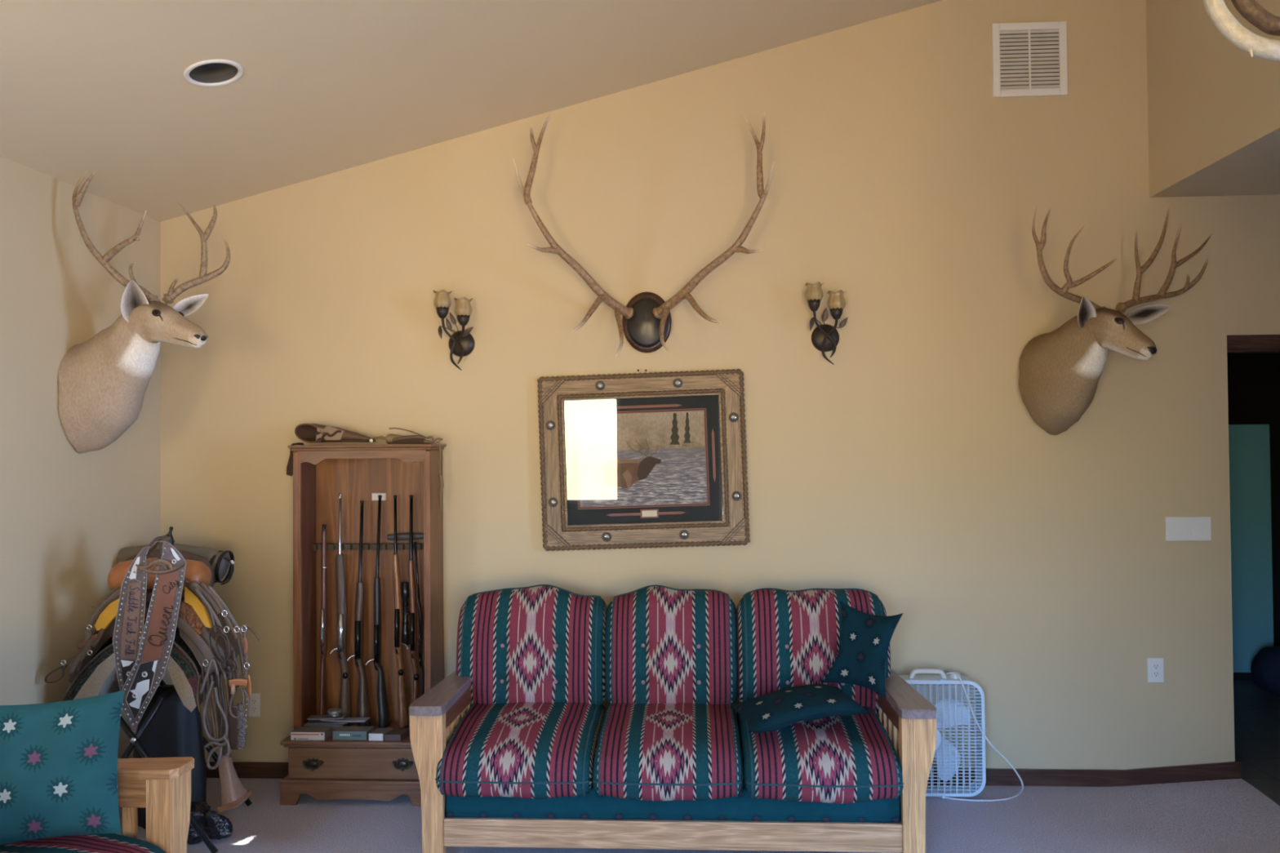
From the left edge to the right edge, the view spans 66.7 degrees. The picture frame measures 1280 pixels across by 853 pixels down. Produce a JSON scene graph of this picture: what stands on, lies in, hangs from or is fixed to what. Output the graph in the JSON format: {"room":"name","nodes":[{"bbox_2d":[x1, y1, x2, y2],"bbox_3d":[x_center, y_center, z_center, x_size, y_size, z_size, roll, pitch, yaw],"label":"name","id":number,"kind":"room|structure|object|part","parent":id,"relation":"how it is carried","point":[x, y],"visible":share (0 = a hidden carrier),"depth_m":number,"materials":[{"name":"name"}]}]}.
{"room":"living room","nodes":[
{"label":"living room","id":0,"kind":"room"},
{"bbox_2d":[0,155,160,759],"bbox_3d":[-2.754,0.320,1.205,0.120,2.950,7.700,-1,-1,3],"label":"wall","id":1,"kind":"structure","parent":0,"point":[67,515],"depth_m":4.22,"materials":[{"name":"beige paint"}]},
{"bbox_2d":[57,171,230,453],"bbox_3d":[-2.194,-0.493,4.287,0.761,1.223,0.366,-1,-1,14],"label":"deer mount","id":2,"kind":"object","parent":1,"relation":"attached to","point":[104,380],"visible":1,"depth_m":4.22,"materials":[{"name":"brown fur"}]},
{"bbox_2d":[0,0,942,222],"bbox_3d":[-0.216,-1.969,1.107,5.243,1.690,7.900,-1,-1,3],"label":"ceiling","id":3,"kind":"structure","parent":0,"point":[324,87],"depth_m":4.08,"materials":[{"name":"beige paint"}]},
{"bbox_2d":[183,58,243,86],"bbox_3d":[-1.626,-1.425,3.693,0.224,0.229,0.214,-1,-1,3],"label":"recessed light","id":4,"kind":"object","parent":3,"relation":"in","point":[215,72],"visible":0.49,"depth_m":3.69,"materials":[{"name":"white metal"}]},
{"bbox_2d":[1203,0,1279,61],"bbox_3d":[1.326,-1.452,1.961,0.394,1.461,0.236,0,-1,-39],"label":"antler chandelier","id":5,"kind":"object","parent":3,"relation":"hanging from","point":[1244,39],"visible":1,"depth_m":1.91,"materials":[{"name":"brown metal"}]},
{"bbox_2d":[115,680,1279,852],"bbox_3d":[1.522,1.746,2.454,8.457,0.126,10.700,-1,-1,3],"label":"floor","id":6,"kind":"structure","parent":0,"point":[1221,815],"depth_m":4.37,"materials":[{"name":"carpet"}]},
{"bbox_2d":[0,756,194,852],"bbox_3d":[-1.948,1.257,2.836,0.897,1.018,0.955,-1,-1,5],"label":"armchair","id":7,"kind":"object","parent":6,"relation":"on","point":[162,786],"visible":0.52,"depth_m":3.16,"materials":[{"name":"brown wood"}]},
{"bbox_2d":[0,690,124,845],"bbox_3d":[-1.836,1.063,3.015,0.453,0.439,0.179,0,-1,-10],"label":"throw pillow","id":8,"kind":"object","parent":7,"relation":"on","point":[59,760],"visible":1,"depth_m":2.98,"materials":[{"name":"teal fabric"}]},
{"bbox_2d":[0,833,164,852],"bbox_3d":[-1.899,1.390,2.832,0.786,0.220,0.700,-1,-1,5],"label":"seat cushion","id":9,"kind":"object","parent":7,"relation":"on","point":[101,842],"depth_m":3.04,"materials":[{"name":"fabric"}]},
{"bbox_3d":[-1.886,1.198,3.205,0.565,0.097,0.030,-1,-1,5],"label":"arm rail","id":10,"kind":"part","parent":7,"relation":"part of","materials":[{"name":"brown wood"}]},
{"bbox_3d":[-1.866,1.145,3.242,0.740,0.056,0.135,-1,-1,5],"label":"arm","id":11,"kind":"part","parent":7,"relation":"part of","materials":[{"name":"brown wood"}]},
{"bbox_3d":[-1.557,1.456,3.216,0.085,0.625,0.121,-1,-1,5],"label":"post","id":12,"kind":"part","parent":7,"relation":"part of","materials":[{"name":"brown wood"}]},
{"bbox_2d":[133,684,206,829],"bbox_3d":[-2.139,1.484,4.413,0.339,0.611,0.226,-1,-1,3],"label":"stand","id":13,"kind":"object","parent":6,"relation":"on","point":[174,731],"visible":0.41,"depth_m":4.34,"materials":[{"name":"black fabric"}]},
{"bbox_2d":[120,679,252,852],"bbox_3d":[-2.129,1.462,4.343,0.775,0.653,0.578,-1,-1,3],"label":"stand","id":14,"kind":"object","parent":6,"relation":"on","point":[135,741],"visible":0.37,"depth_m":4.07,"materials":[{"name":"black metal"}]},
{"bbox_2d":[62,620,221,712],"bbox_3d":[-2.152,1.042,4.351,0.695,0.407,0.570,-1,-1,3],"label":"pad","id":15,"kind":"object","parent":14,"relation":"on","point":[99,677],"visible":0.48,"depth_m":4.08,"materials":[{"name":"beige fabric"}]},
{"bbox_3d":[-2.212,1.460,4.091,0.436,0.647,0.025,-1,-1,3],"label":"leg","id":16,"kind":"part","parent":14,"relation":"part of","materials":[{"name":"black metal"}]},
{"bbox_2d":[67,526,260,812],"bbox_3d":[-2.017,1.015,4.331,0.924,1.159,0.616,-1,-1,3],"label":"saddle","id":17,"kind":"object","parent":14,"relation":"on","point":[201,607],"visible":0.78,"depth_m":4.07,"materials":[{"name":"orange leather"}]},
{"bbox_2d":[44,624,105,683],"bbox_3d":[-2.355,0.947,4.050,0.258,0.248,0.030,-1,-1,6],"label":"halter","id":18,"kind":"object","parent":17,"relation":"hanging from","point":[76,661],"visible":1,"depth_m":4.05,"materials":[{"name":"brown leather"}]},
{"bbox_2d":[112,537,186,731],"bbox_3d":[-1.995,0.853,4.027,0.318,0.781,0.169,-1,-1,3],"label":"strap","id":19,"kind":"object","parent":17,"relation":"hanging from","point":[141,654],"visible":0.98,"depth_m":3.95,"materials":[{"name":"leather"}]},
{"bbox_3d":[-2.080,0.793,3.974,0.084,0.312,0.002,-1,-1,3],"label":"panel","id":20,"kind":"part","parent":19,"relation":"part of","materials":[{"name":"brown leather"}]},
{"bbox_3d":[-1.950,0.777,3.953,0.158,0.368,0.002,-1,-1,3],"label":"panel","id":21,"kind":"part","parent":19,"relation":"part of","materials":[{"name":"brown leather"}]},
{"bbox_3d":[-2.147,0.777,4.385,0.511,0.239,0.330,-1,-1,3],"label":"seat","id":22,"kind":"part","parent":17,"relation":"part of","materials":[{"name":"brown leather"}]},
{"bbox_2d":[116,543,234,585],"bbox_3d":[-2.224,0.657,4.678,0.645,0.197,0.190,-1,-1,3],"label":"bedroll","id":23,"kind":"object","parent":17,"relation":"attached to","point":[220,561],"visible":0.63,"depth_m":4.65,"materials":[{"name":"brown fabric"}]},
{"bbox_2d":[195,609,251,769],"bbox_3d":[-1.711,1.079,3.992,0.229,0.651,0.043,-1,-1,3],"label":"rope","id":24,"kind":"object","parent":17,"relation":"hanging from","point":[234,736],"visible":1,"depth_m":3.99,"materials":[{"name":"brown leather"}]},
{"bbox_3d":[-1.998,1.465,4.061,0.484,0.634,0.025,-1,-1,3],"label":"leg","id":25,"kind":"part","parent":14,"relation":"part of","materials":[{"name":"black metal"}]},
{"bbox_3d":[-2.070,1.475,4.596,0.484,0.634,0.025,-1,-1,3],"label":"leg","id":26,"kind":"part","parent":14,"relation":"part of","materials":[{"name":"black metal"}]},
{"bbox_2d":[186,801,232,844],"bbox_3d":[-1.880,1.705,4.185,0.236,0.160,0.134,-1,-1,3],"label":"plastic sack","id":27,"kind":"object","parent":6,"relation":"on","point":[216,826],"visible":0.7,"depth_m":4.16,"materials":[{"name":"black"}]},
{"bbox_2d":[280,444,446,807],"bbox_3d":[-1.345,0.941,4.784,0.717,1.704,0.375,-1,-1,3],"label":"tall cabinet","id":28,"kind":"object","parent":6,"relation":"on","point":[329,769],"visible":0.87,"depth_m":4.89,"materials":[{"name":"brown wood"}]},
{"bbox_2d":[286,442,303,476],"bbox_3d":[-1.719,0.164,4.838,0.090,0.168,0.024,-1,-1,3],"label":"leather strap","id":29,"kind":"object","parent":28,"relation":"hanging from","point":[290,465],"visible":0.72,"depth_m":4.83,"materials":[{"name":"leather"}]},
{"bbox_3d":[-1.669,0.811,4.867,0.022,1.374,0.231,-1,-1,3],"label":"panel","id":30,"kind":"part","parent":28,"relation":"part of","materials":[{"name":"wood"}]},
{"bbox_2d":[290,727,332,740],"bbox_3d":[-1.575,1.474,4.665,0.170,0.039,0.086,-1,-1,3],"label":"box","id":31,"kind":"object","parent":28,"relation":"on","point":[300,733],"visible":1,"depth_m":4.63,"materials":[{"name":"cardboard"}]},
{"bbox_3d":[-1.579,1.473,4.623,0.163,0.037,0.001,-1,-1,3],"label":"panel","id":32,"kind":"part","parent":31,"relation":"part of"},
{"bbox_3d":[-1.553,1.605,4.612,0.104,0.066,0.018,-1,-1,3],"label":"handle","id":33,"kind":"part","parent":28,"relation":"part of","materials":[{"name":"black metal"}]},
{"bbox_2d":[319,524,328,715],"bbox_3d":[-1.588,0.993,4.872,0.035,1.001,0.088,-1,-1,3],"label":"rifle","id":34,"kind":"object","parent":28,"relation":"on","point":[323,678],"visible":0.89,"depth_m":4.87,"materials":[{"name":"metal"}]},
{"bbox_2d":[303,722,347,733],"bbox_3d":[-1.543,1.475,4.773,0.194,0.040,0.072,-1,-1,3],"label":"carton","id":35,"kind":"object","parent":28,"relation":"on","point":[335,726],"visible":0.37,"depth_m":4.74,"materials":[{"name":"cardboard"}]},
{"bbox_2d":[306,720,347,724],"bbox_3d":[-1.529,1.450,4.771,0.194,0.007,0.060,0,-1,-2],"label":"pamphlet","id":36,"kind":"object","parent":35,"relation":"on","point":[310,722],"visible":0.77,"depth_m":4.75,"materials":[{"name":"paper"}]},
{"bbox_2d":[320,717,369,722],"bbox_3d":[-1.445,1.435,4.767,0.229,0.010,0.060,-1,-1,7],"label":"pamphlet","id":37,"kind":"object","parent":36,"relation":"on","point":[345,719],"visible":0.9,"depth_m":4.75,"materials":[{"name":"paper"}]},
{"bbox_2d":[306,714,346,719],"bbox_3d":[-1.535,1.427,4.772,0.174,0.007,0.060,0,-1,-3],"label":"pamphlet","id":38,"kind":"object","parent":37,"relation":"on","point":[343,716],"visible":0.87,"depth_m":4.75,"materials":[{"name":"paper"}]},
{"bbox_2d":[327,707,342,717],"bbox_3d":[-1.498,1.403,4.771,0.071,0.028,0.071,-1,-1,3],"label":"tin","id":39,"kind":"object","parent":38,"relation":"on","point":[335,712],"visible":1,"depth_m":4.75,"materials":[{"name":"metal"}]},
{"bbox_3d":[-1.498,1.396,4.771,0.071,0.014,0.071,-1,-1,3],"label":"lid","id":40,"kind":"part","parent":39,"relation":"part of","materials":[{"name":"metal"}]},
{"bbox_2d":[294,423,375,443],"bbox_3d":[-1.537,0.033,4.863,0.445,0.100,0.107,-1,-1,8],"label":"holster","id":41,"kind":"object","parent":28,"relation":"on","point":[307,433],"visible":1,"depth_m":4.83,"materials":[{"name":"brown leather"}]},
{"bbox_3d":[-1.539,0.049,4.818,0.125,0.063,0.008,-1,-1,3],"label":"dark trim","id":42,"kind":"part","parent":41,"relation":"part of","materials":[{"name":"leather"}]},
{"bbox_2d":[328,493,351,726],"bbox_3d":[-1.493,0.915,4.862,0.104,1.155,0.086,0,-1,-33],"label":"rifle","id":43,"kind":"object","parent":28,"relation":"on","point":[345,691],"visible":0.97,"depth_m":4.86,"materials":[{"name":"metal"}]},
{"bbox_2d":[333,726,373,740],"bbox_3d":[-1.374,1.471,4.665,0.173,0.041,0.086,-1,-1,3],"label":"box","id":44,"kind":"object","parent":28,"relation":"on","point":[342,733],"visible":0.94,"depth_m":4.62,"materials":[{"name":"cardboard"}]},
{"bbox_3d":[-1.380,1.470,4.623,0.162,0.039,0.001,-1,-1,3],"label":"panel","id":45,"kind":"part","parent":44,"relation":"part of","materials":[{"name":"cardboard"}]},
{"bbox_3d":[-1.348,1.599,4.617,0.651,0.144,0.016,-1,-1,3],"label":"drawer","id":46,"kind":"part","parent":28,"relation":"part of","materials":[{"name":"wood"}]},
{"bbox_2d":[346,500,371,726],"bbox_3d":[-1.400,0.932,4.853,0.114,1.119,0.085,0,-1,-29],"label":"rifle","id":47,"kind":"object","parent":28,"relation":"on","point":[363,703],"visible":1,"depth_m":4.85,"materials":[{"name":"wood"}]},
{"bbox_3d":[-1.337,0.809,4.955,0.631,1.374,0.016,-1,-1,3],"label":"panel","id":48,"kind":"part","parent":28,"relation":"part of","materials":[{"name":"wood"}]},
{"bbox_2d":[364,495,389,728],"bbox_3d":[-1.306,0.918,4.847,0.116,1.147,0.085,0,-1,-26],"label":"rifle","id":49,"kind":"object","parent":28,"relation":"on","point":[382,700],"visible":1,"depth_m":4.85,"materials":[{"name":"metal"}]},
{"bbox_2d":[368,728,392,741],"bbox_3d":[-1.239,1.472,4.650,0.069,0.035,0.106,-1,-1,14],"label":"box","id":50,"kind":"object","parent":28,"relation":"on","point":[378,735],"visible":0.9,"depth_m":4.61,"materials":[{"name":"cardboard"}]},
{"bbox_3d":[-1.251,1.472,4.606,0.068,0.033,0.001,-1,-1,3],"label":"panel","id":51,"kind":"part","parent":50,"relation":"part of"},
{"bbox_2d":[384,729,409,741],"bbox_3d":[-1.159,1.475,4.646,0.097,0.029,0.090,-1,-1,3],"label":"box","id":52,"kind":"object","parent":28,"relation":"on","point":[395,735],"visible":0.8,"depth_m":4.61,"materials":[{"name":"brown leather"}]},
{"bbox_2d":[391,495,409,728],"bbox_3d":[-1.186,0.917,4.858,0.086,1.146,0.094,0,-1,-29],"label":"rifle","id":53,"kind":"object","parent":28,"relation":"on","point":[401,589],"visible":1,"depth_m":4.85,"materials":[{"name":"metal"}]},
{"bbox_3d":[-1.120,1.597,4.588,0.104,0.066,0.018,-1,-1,3],"label":"handle","id":54,"kind":"part","parent":28,"relation":"part of","materials":[{"name":"black metal"}]},
{"bbox_2d":[386,533,423,540],"bbox_3d":[-1.180,0.557,4.910,0.190,0.040,0.024,-1,-1,3],"label":"sheath","id":55,"kind":"object","parent":28,"relation":"on","point":[400,536],"visible":0.87,"depth_m":4.90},
{"bbox_2d":[373,427,443,512],"bbox_3d":[-1.145,0.217,4.836,0.354,0.423,0.100,-1,-1,3],"label":"leather strap","id":56,"kind":"object","parent":28,"relation":"on","point":[390,438],"visible":1,"depth_m":4.80,"materials":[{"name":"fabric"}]},
{"bbox_2d":[408,495,419,702],"bbox_3d":[-1.121,0.916,4.847,0.056,1.145,0.078,0,-1,-25],"label":"rifle","id":57,"kind":"object","parent":28,"relation":"on","point":[413,604],"visible":0.88,"depth_m":4.84,"materials":[{"name":"metal"}]},
{"bbox_2d":[413,542,424,695],"bbox_3d":[-1.103,1.034,4.877,0.049,0.912,0.100,-1,-1,3],"label":"rifle","id":58,"kind":"object","parent":28,"relation":"on","point":[420,608],"visible":0.81,"depth_m":4.86,"materials":[{"name":"metal"}]},
{"bbox_3d":[-1.017,0.805,4.832,0.022,1.374,0.231,-1,-1,3],"label":"panel","id":59,"kind":"part","parent":28,"relation":"part of","materials":[{"name":"brown wood"}]},
{"bbox_2d":[408,584,936,852],"bbox_3d":[0.137,1.253,4.218,2.087,1.035,0.915,-1,-1,3],"label":"sofa","id":60,"kind":"object","parent":6,"relation":"on","point":[532,755],"visible":0.94,"depth_m":3.93,"materials":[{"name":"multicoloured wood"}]},
{"bbox_3d":[-0.852,1.462,3.908,0.133,0.625,0.055,-1,-1,3],"label":"post","id":61,"kind":"part","parent":60,"relation":"part of","materials":[{"name":"brown wood"}]},
{"bbox_3d":[-0.832,1.150,4.288,0.146,0.063,0.870,-1,-1,3],"label":"arm","id":62,"kind":"part","parent":60,"relation":"part of","materials":[{"name":"brown wood"}]},
{"bbox_3d":[-0.790,1.206,4.294,0.030,0.101,0.713,-1,-1,3],"label":"arm rail","id":63,"kind":"part","parent":60,"relation":"part of","materials":[{"name":"brown wood"}]},
{"bbox_2d":[435,702,605,799],"bbox_3d":[-0.483,1.360,4.204,0.623,0.239,0.802,-1,-1,3],"label":"seat cushion","id":64,"kind":"object","parent":60,"relation":"on","point":[491,750],"depth_m":3.89,"materials":[{"name":"fabric"}]},
{"bbox_2d":[456,586,607,706],"bbox_3d":[-0.502,1.037,4.547,0.694,0.570,0.317,-1,-1,3],"label":"cushion","id":65,"kind":"object","parent":60,"relation":"on","point":[536,645],"depth_m":4.43,"materials":[{"name":"fabric"}]},
{"bbox_2d":[592,702,743,801],"bbox_3d":[0.127,1.357,4.169,0.595,0.241,0.795,-1,-1,3],"label":"seat cushion","id":66,"kind":"object","parent":60,"relation":"on","point":[642,752],"depth_m":3.85,"materials":[{"name":"fabric"}]},
{"bbox_2d":[604,586,737,705],"bbox_3d":[0.146,1.036,4.514,0.611,0.574,0.325,-1,-1,3],"label":"cushion","id":67,"kind":"object","parent":60,"relation":"on","point":[664,645],"depth_m":4.40,"materials":[{"name":"fabric"}]},
{"bbox_3d":[0.120,1.615,3.846,1.811,0.110,0.025,-1,-1,3],"label":"rail","id":68,"kind":"part","parent":60,"relation":"part of","materials":[{"name":"brown wood"}]},
{"bbox_2d":[729,684,871,733],"bbox_3d":[0.654,1.161,4.033,0.498,0.145,0.420,0,-1,-5],"label":"throw pillow","id":69,"kind":"object","parent":60,"relation":"on","point":[781,708],"visible":1,"depth_m":3.90,"materials":[{"name":"teal fabric"}]},
{"bbox_2d":[736,589,890,713],"bbox_3d":[0.791,1.031,4.477,0.690,0.552,0.322,-1,-1,3],"label":"cushion","id":70,"kind":"object","parent":60,"relation":"on","point":[785,638],"depth_m":4.38,"materials":[{"name":"fabric"}]},
{"bbox_2d":[736,706,903,804],"bbox_3d":[0.733,1.352,4.135,0.614,0.244,0.803,-1,-1,3],"label":"seat cushion","id":71,"kind":"object","parent":60,"relation":"on","point":[853,759],"depth_m":3.80,"materials":[{"name":"fabric"}]},
{"bbox_2d":[822,600,902,698],"bbox_3d":[0.980,0.960,4.236,0.325,0.374,0.189,-1,-1,35],"label":"throw pillow","id":72,"kind":"object","parent":60,"relation":"on","point":[861,657],"visible":1,"depth_m":4.20,"materials":[{"name":"teal fabric"}]},
{"bbox_3d":[1.064,1.188,4.194,0.030,0.101,0.713,-1,-1,3],"label":"arm rail","id":73,"kind":"part","parent":60,"relation":"part of","materials":[{"name":"brown wood"}]},
{"bbox_3d":[1.104,1.131,4.185,0.146,0.063,0.870,-1,-1,3],"label":"arm","id":74,"kind":"part","parent":60,"relation":"part of","materials":[{"name":"brown wood"}]},
{"bbox_3d":[1.089,1.443,3.804,0.133,0.625,0.055,-1,-1,3],"label":"post","id":75,"kind":"part","parent":60,"relation":"part of","materials":[{"name":"brown wood"}]},
{"bbox_2d":[898,668,1023,801],"bbox_3d":[1.446,1.466,4.646,0.708,0.609,0.176,-1,-1,11],"label":"box fan","id":76,"kind":"object","parent":6,"relation":"on","point":[950,713],"visible":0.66,"depth_m":4.61,"materials":[{"name":"white plastic"}]},
{"bbox_3d":[1.379,1.187,4.665,0.181,0.049,0.026,-1,-1,3],"label":"handle","id":77,"kind":"part","parent":76,"relation":"part of","materials":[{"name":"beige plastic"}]},
{"bbox_2d":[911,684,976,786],"bbox_3d":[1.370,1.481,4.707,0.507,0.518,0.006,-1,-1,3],"label":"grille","id":78,"kind":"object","parent":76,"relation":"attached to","point":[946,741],"depth_m":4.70,"materials":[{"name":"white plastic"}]},
{"bbox_2d":[911,684,982,793],"bbox_3d":[1.365,1.480,4.611,0.507,0.518,0.014,-1,-1,3],"label":"grille","id":79,"kind":"object","parent":76,"relation":"attached to","point":[979,789],"depth_m":4.61,"materials":[{"name":"white plastic"}]},
{"bbox_3d":[1.464,1.591,4.660,0.150,0.208,0.046,-1,-1,3],"label":"blade","id":80,"kind":"part","parent":76,"relation":"part of","materials":[{"name":"white plastic"}]},
{"bbox_3d":[1.478,1.384,4.662,0.208,0.150,0.046,-1,-1,3],"label":"blade","id":81,"kind":"part","parent":76,"relation":"part of","materials":[{"name":"white plastic"}]},
{"bbox_3d":[1.510,1.193,4.658,0.054,0.030,0.054,-1,-1,3],"label":"speed knob","id":82,"kind":"part","parent":76,"relation":"part of","materials":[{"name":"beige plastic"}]},
{"bbox_3d":[1.555,1.469,4.580,0.485,0.600,0.152,-1,-1,3],"label":"power cord","id":83,"kind":"part","parent":76,"relation":"part of","materials":[{"name":"plastic"}]},
{"bbox_2d":[1250,645,1279,694],"bbox_3d":[4.138,1.574,6.272,0.347,0.300,0.236,-1,-1,3],"label":"exercise ball","id":84,"kind":"object","parent":6,"relation":"on","point":[1265,665],"visible":1,"depth_m":6.22,"materials":[{"name":"rubber"}]},
{"bbox_2d":[160,0,1279,769],"bbox_3d":[1.623,-0.307,4.902,8.477,4.252,0.130,-1,-1,3],"label":"wall","id":85,"kind":"structure","parent":0,"point":[913,470],"depth_m":4.88,"materials":[{"name":"beige paint"}]},
{"bbox_2d":[248,693,260,716],"bbox_3d":[-1.981,1.432,4.996,0.062,0.119,0.009,-1,-1,3],"label":"wall outlet","id":86,"kind":"object","parent":85,"relation":"attached to","point":[255,704],"visible":0.91,"depth_m":4.99,"materials":[{"name":"white plastic"}]},
{"bbox_2d":[250,698,257,711],"bbox_3d":[-1.981,1.432,4.994,0.034,0.068,0.004,-1,-1,3],"label":"receptacle","id":87,"kind":"object","parent":86,"relation":"attached to","point":[253,701],"depth_m":4.99,"materials":[{"name":"white plastic"}]},
{"bbox_2d":[432,288,475,370],"bbox_3d":[-0.930,-0.480,4.897,0.201,0.400,0.157,-1,-1,3],"label":"wall sconce","id":88,"kind":"object","parent":85,"relation":"attached to","point":[461,344],"visible":1,"depth_m":4.88,"materials":[{"name":"brown metal"}]},
{"bbox_3d":[-0.986,-0.635,4.872,0.095,0.090,0.097,-1,-1,3],"label":"lamp shade","id":89,"kind":"part","parent":88,"relation":"part of","materials":[{"name":"beige glass"}]},
{"bbox_3d":[-0.966,-0.487,4.898,0.086,0.120,0.023,0,-1,-45],"label":"stem","id":90,"kind":"part","parent":88,"relation":"part of","materials":[{"name":"brown metal"}]},
{"bbox_3d":[-0.907,-0.469,4.892,0.066,0.084,0.066,-1,-1,3],"label":"stem","id":91,"kind":"part","parent":88,"relation":"part of","materials":[{"name":"brown metal"}]},
{"bbox_3d":[-0.880,-0.596,4.866,0.095,0.093,0.097,-1,-1,3],"label":"lamp shade","id":92,"kind":"part","parent":88,"relation":"part of","materials":[{"name":"beige glass"}]},
{"bbox_2d":[537,368,750,551],"bbox_3d":[0.015,0.170,4.891,1.062,0.907,0.046,-1,-1,3],"label":"framed picture","id":93,"kind":"object","parent":85,"relation":"attached to","point":[629,460],"visible":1,"depth_m":4.90,"materials":[{"name":"brown wood"}]},
{"bbox_3d":[-0.439,-0.175,4.910,0.120,0.120,0.011,-1,-1,3],"label":"corner plate","id":94,"kind":"part","parent":93,"relation":"part of","materials":[{"name":"brown wood"}]},
{"bbox_3d":[-0.412,0.548,4.896,0.123,0.117,0.011,-1,-1,3],"label":"corner plate","id":95,"kind":"part","parent":93,"relation":"part of","materials":[{"name":"brown wood"}]},
{"bbox_2d":[577,410,706,506],"bbox_3d":[0.010,0.164,4.906,0.652,0.481,0.001,-1,-1,3],"label":"print","id":96,"kind":"object","parent":93,"relation":"on","point":[625,458],"depth_m":4.91,"materials":[{"name":"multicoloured paper"}]},
{"bbox_3d":[0.048,0.439,4.898,0.076,0.032,0.002,-1,-1,3],"label":"name plate","id":97,"kind":"part","parent":93,"relation":"part of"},
{"bbox_3d":[0.441,-0.209,4.863,0.123,0.117,0.011,-1,-1,3],"label":"corner plate","id":98,"kind":"part","parent":93,"relation":"part of","materials":[{"name":"brown wood"}]},
{"bbox_3d":[0.468,0.515,4.850,0.120,0.120,0.011,-1,-1,3],"label":"corner plate","id":99,"kind":"part","parent":93,"relation":"part of","materials":[{"name":"brown wood"}]},
{"bbox_2d":[512,110,774,356],"bbox_3d":[0.021,-0.932,4.731,1.250,1.216,0.400,-1,-1,3],"label":"antler mount","id":100,"kind":"object","parent":85,"relation":"attached to","point":[646,323],"visible":1,"depth_m":4.70,"materials":[{"name":"brown antler"},{"name":"dark brown wood"},{"name":"black brown leather"}]},
{"bbox_3d":[0.034,-0.523,4.889,0.205,0.254,0.022,-1,-1,3],"label":"leather panel","id":101,"kind":"part","parent":100,"relation":"part of","materials":[{"name":"leather"}]},
{"bbox_2d":[205,760,1240,786],"bbox_3d":[0.220,1.723,4.871,5.401,0.136,0.015,-1,-1,3],"label":"baseboard","id":102,"kind":"structure","parent":85,"relation":"attached to","point":[244,770],"depth_m":4.76,"materials":[{"name":"red wood"}]},
{"bbox_2d":[804,281,848,364],"bbox_3d":[0.918,-0.503,4.798,0.211,0.400,0.157,-1,-1,3],"label":"wall sconce","id":103,"kind":"object","parent":85,"relation":"attached to","point":[825,337],"visible":1,"depth_m":4.78,"materials":[{"name":"brown metal"}]},
{"bbox_3d":[0.858,-0.659,4.774,0.095,0.089,0.097,-1,-1,3],"label":"lamp shade","id":104,"kind":"part","parent":103,"relation":"part of","materials":[{"name":"beige glass"}]},
{"bbox_3d":[0.892,-0.510,4.796,0.085,0.123,0.068,-1,-1,3],"label":"stem","id":105,"kind":"part","parent":103,"relation":"part of","materials":[{"name":"brown metal"}]},
{"bbox_3d":[0.952,-0.490,4.793,0.020,0.082,0.074,0,-1,-28],"label":"stem","id":106,"kind":"part","parent":103,"relation":"part of","materials":[{"name":"brown metal"}]},
{"bbox_3d":[0.966,-0.617,4.767,0.095,0.092,0.097,-1,-1,3],"label":"lamp shade","id":107,"kind":"part","parent":103,"relation":"part of","materials":[{"name":"beige glass"}]},
{"bbox_2d":[991,21,1067,97],"bbox_3d":[1.938,-1.827,4.836,0.363,0.368,0.015,-1,-1,3],"label":"air vent","id":108,"kind":"object","parent":85,"relation":"in","point":[1026,62],"visible":1,"depth_m":4.84,"materials":[{"name":"white metal"}]},
{"bbox_2d":[1018,203,1212,435],"bbox_3d":[2.248,-0.499,4.525,0.965,1.072,0.555,-1,-1,3],"label":"deer mount","id":109,"kind":"object","parent":85,"relation":"attached to","point":[1060,370],"visible":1,"depth_m":4.48,"materials":[{"name":"brown fur"}]},
{"bbox_2d":[1146,657,1164,682],"bbox_3d":[2.523,1.193,4.758,0.077,0.119,0.009,-1,-1,3],"label":"wall outlet","id":110,"kind":"object","parent":85,"relation":"attached to","point":[1155,665],"visible":1,"depth_m":4.75,"materials":[{"name":"white plastic"}]},
{"bbox_2d":[1151,663,1159,677],"bbox_3d":[2.523,1.193,4.756,0.034,0.068,0.004,-1,-1,3],"label":"receptacle","id":111,"kind":"object","parent":110,"relation":"attached to","point":[1155,667],"depth_m":4.75,"materials":[{"name":"white plastic"}]},
{"bbox_2d":[1165,516,1211,541],"bbox_3d":[2.681,0.500,4.760,0.215,0.116,0.012,-1,-1,3],"label":"switch plate","id":112,"kind":"object","parent":85,"relation":"attached to","point":[1177,528],"visible":1,"depth_m":4.75,"materials":[{"name":"white plastic"}]},
{"bbox_2d":[1226,334,1279,353],"bbox_3d":[3.380,-0.417,4.808,0.996,0.092,0.103,-1,-1,3],"label":"trim","id":113,"kind":"structure","parent":85,"relation":"attached to","point":[1237,344],"depth_m":4.78,"materials":[{"name":"red wood"}]},
{"bbox_2d":[1146,0,1279,197],"bbox_3d":[3.964,-2.281,0.888,3.334,2.140,7.700,-1,-1,3],"label":"wall","id":114,"kind":"structure","parent":0,"point":[1214,107],"depth_m":4.35,"materials":[{"name":"beige paint"}]},
{"bbox_2d":[1228,424,1273,672],"bbox_3d":[4.149,0.861,6.725,0.384,1.749,0.080,-1,-1,3],"label":"wall","id":115,"kind":"structure","parent":0,"point":[1249,445],"depth_m":6.68,"materials":[{"name":"teal paint"}]},
{"bbox_2d":[1233,672,1253,679],"bbox_3d":[4.154,1.711,6.663,0.384,0.047,0.015,-1,-1,3],"label":"baseboard","id":116,"kind":"structure","parent":115,"relation":"attached to","point":[1237,676],"depth_m":6.66,"materials":[{"name":"wood"}]},
{"bbox_2d":[1226,352,1279,646],"bbox_3d":[4.281,0.493,7.636,3.476,2.600,0.100,-1,-1,3],"label":"wall","id":117,"kind":"structure","parent":0,"point":[1253,378],"depth_m":7.57,"materials":[{"name":"paint"}]}
]}

